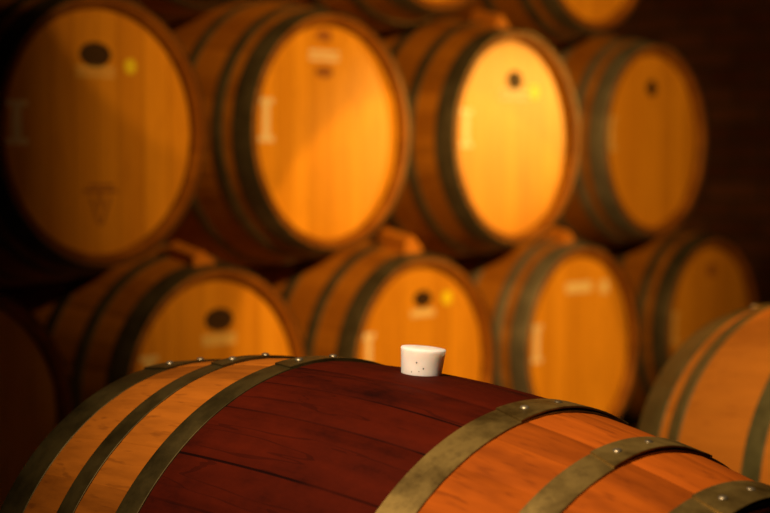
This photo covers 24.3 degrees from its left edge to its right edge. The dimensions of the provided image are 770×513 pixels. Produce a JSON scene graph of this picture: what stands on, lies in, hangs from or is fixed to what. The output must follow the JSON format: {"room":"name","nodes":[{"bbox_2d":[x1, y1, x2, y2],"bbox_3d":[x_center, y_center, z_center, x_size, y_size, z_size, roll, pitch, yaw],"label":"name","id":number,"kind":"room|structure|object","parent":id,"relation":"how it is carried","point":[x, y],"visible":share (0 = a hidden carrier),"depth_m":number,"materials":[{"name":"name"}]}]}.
{"room":"wine cellar","nodes":[
{"label":"wine cellar","id":0,"kind":"room"},
{"bbox_2d":[595,0,769,305],"bbox_3d":[3.437,-0.885,5.388,6.750,3.300,0.120,3,4,41],"label":"wall","id":1,"kind":"structure","parent":0,"point":[724,44],"depth_m":7.10,"materials":[{"name":"brick"}]},
{"bbox_3d":[0.525,1.001,2.091,10.867,0.120,11.089,0,3,0],"label":"floor","id":2,"kind":"structure","parent":0,"visible":0},
{"bbox_3d":[0.002,0.714,5.107,0.090,0.134,4.200,3,4,41],"label":"support rail","id":3,"kind":"object","parent":2,"relation":"on","visible":0},
{"bbox_2d":[0,293,73,508],"bbox_3d":[-1.254,0.356,4.091,0.940,0.742,0.743,3,4,41],"label":"wine barrel","id":4,"kind":"object","parent":3,"relation":"on","point":[36,394],"visible":0.7,"depth_m":3.94,"materials":[{"name":"brown wood"}]},
{"bbox_2d":[0,243,305,408],"bbox_3d":[-0.754,0.319,4.665,0.940,0.742,0.742,3,4,41],"label":"wine barrel","id":5,"kind":"object","parent":3,"relation":"on","point":[107,326],"visible":0.45,"depth_m":4.30,"materials":[{"name":"brown wood"}]},
{"bbox_2d":[0,0,205,285],"bbox_3d":[-0.986,-0.300,4.365,0.940,0.742,0.743,3,4,41],"label":"wine barrel","id":6,"kind":"object","parent":5,"relation":"on","point":[103,124],"visible":1,"depth_m":4.06,"materials":[{"name":"brown wood"}]},
{"bbox_2d":[133,0,240,23],"bbox_3d":[-0.732,-0.956,4.624,0.940,0.742,0.742,3,4,41],"label":"wine barrel","id":7,"kind":"object","parent":6,"relation":"on","point":[167,11],"visible":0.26,"depth_m":4.40,"materials":[{"name":"brown wood"}]},
{"bbox_2d":[168,241,214,265],"bbox_3d":[-0.474,-0.001,4.383,0.108,0.071,0.076,3,4,41],"label":"wedge","id":8,"kind":"object","parent":5,"relation":"on","point":[186,254],"visible":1,"depth_m":4.35,"materials":[{"name":"brown wood"}]},
{"bbox_2d":[239,236,494,383],"bbox_3d":[-0.238,0.294,5.265,0.940,0.742,0.743,3,4,41],"label":"wine barrel","id":9,"kind":"object","parent":3,"relation":"on","point":[366,300],"visible":0.26,"depth_m":4.92,"materials":[{"name":"brown wood"}]},
{"bbox_2d":[163,0,410,266],"bbox_3d":[-0.485,-0.341,4.974,0.940,0.742,0.742,3,4,41],"label":"wine barrel","id":10,"kind":"object","parent":9,"relation":"on","point":[306,108],"visible":0.56,"depth_m":4.63,"materials":[{"name":"brown wood"}]},
{"bbox_2d":[379,228,421,253],"bbox_3d":[0.045,-0.043,5.001,0.108,0.072,0.079,3,4,41],"label":"wedge","id":11,"kind":"object","parent":9,"relation":"on","point":[390,239],"visible":1,"depth_m":4.97,"materials":[{"name":"brown wood"}]},
{"bbox_2d":[371,17,579,258],"bbox_3d":[0.037,-0.360,5.505,0.940,0.742,0.743,3,4,41],"label":"wine barrel","id":12,"kind":"object","parent":9,"relation":"on","point":[495,146],"visible":0.54,"depth_m":5.16,"materials":[{"name":"brown wood"}]},
{"bbox_2d":[283,0,471,33],"bbox_3d":[-0.206,-1.004,5.234,0.940,0.742,0.743,3,4,41],"label":"wine barrel","id":13,"kind":"object","parent":12,"relation":"on","point":[380,16],"visible":0.38,"depth_m":4.95,"materials":[{"name":"brown wood"}]},
{"bbox_2d":[470,10,508,28],"bbox_3d":[0.312,-0.698,5.278,0.106,0.065,0.067,3,4,41],"label":"wedge","id":14,"kind":"object","parent":12,"relation":"on","point":[488,18],"visible":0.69,"depth_m":5.25,"materials":[{"name":"brown wood"}]},
{"bbox_2d":[447,237,639,417],"bbox_3d":[0.266,0.262,5.852,0.940,0.742,0.742,3,4,41],"label":"wine barrel","id":15,"kind":"object","parent":3,"relation":"on","point":[564,319],"visible":0.34,"depth_m":5.51,"materials":[{"name":"brown wood"}]},
{"bbox_2d":[540,226,573,243],"bbox_3d":[0.536,-0.070,5.590,0.106,0.062,0.065,3,4,41],"label":"wedge","id":16,"kind":"object","parent":15,"relation":"on","point":[559,235],"visible":0.71,"depth_m":5.56,"materials":[{"name":"brown wood"}]},
{"bbox_2d":[598,226,758,425],"bbox_3d":[0.779,0.231,6.448,0.940,0.742,0.743,3,4,41],"label":"wine barrel","id":17,"kind":"object","parent":3,"relation":"on","point":[681,280],"visible":0.28,"depth_m":6.06,"materials":[{"name":"brown wood"}]},
{"bbox_2d":[550,33,706,247],"bbox_3d":[0.533,-0.394,6.129,0.940,0.742,0.742,3,4,41],"label":"wine barrel","id":18,"kind":"object","parent":17,"relation":"on","point":[642,157],"visible":0.41,"depth_m":5.79,"materials":[{"name":"brown wood"}]},
{"bbox_2d":[433,0,637,46],"bbox_3d":[0.300,-1.025,5.823,0.940,0.742,0.742,3,4,41],"label":"wine barrel","id":19,"kind":"object","parent":18,"relation":"on","point":[556,22],"visible":0.4,"depth_m":5.50,"materials":[{"name":"brown wood"}]},
{"bbox_3d":[0.239,0.915,2.002,0.080,0.060,0.600,3,4,43],"label":"support rail","id":20,"kind":"object","parent":2,"relation":"on","visible":0},
{"bbox_2d":[0,353,769,512],"bbox_3d":[0.030,0.505,2.173,0.966,0.748,0.734,3,4,43],"label":"wine barrel","id":21,"kind":"object","parent":20,"relation":"on","point":[264,433],"visible":1,"depth_m":2.01,"materials":[{"name":"brown wood"}]},
{"bbox_2d":[401,345,445,375],"bbox_3d":[0.046,0.128,2.166,0.055,0.039,0.055,-1,3,-11],"label":"bung","id":22,"kind":"object","parent":21,"relation":"on","point":[416,360],"visible":0.97,"depth_m":2.14,"materials":[{"name":"white plastic"}]},
{"bbox_3d":[1.148,0.837,3.059,0.600,0.106,0.080,-2,4,-32],"label":"support rail","id":23,"kind":"object","parent":2,"relation":"on","visible":0},
{"bbox_2d":[638,304,769,484],"bbox_3d":[0.989,0.428,3.293,0.733,0.763,0.926,-2,2,-32],"label":"wine barrel","id":24,"kind":"object","parent":23,"relation":"on","point":[712,395],"visible":0.77,"depth_m":3.34,"materials":[{"name":"brown wood"}]}
]}

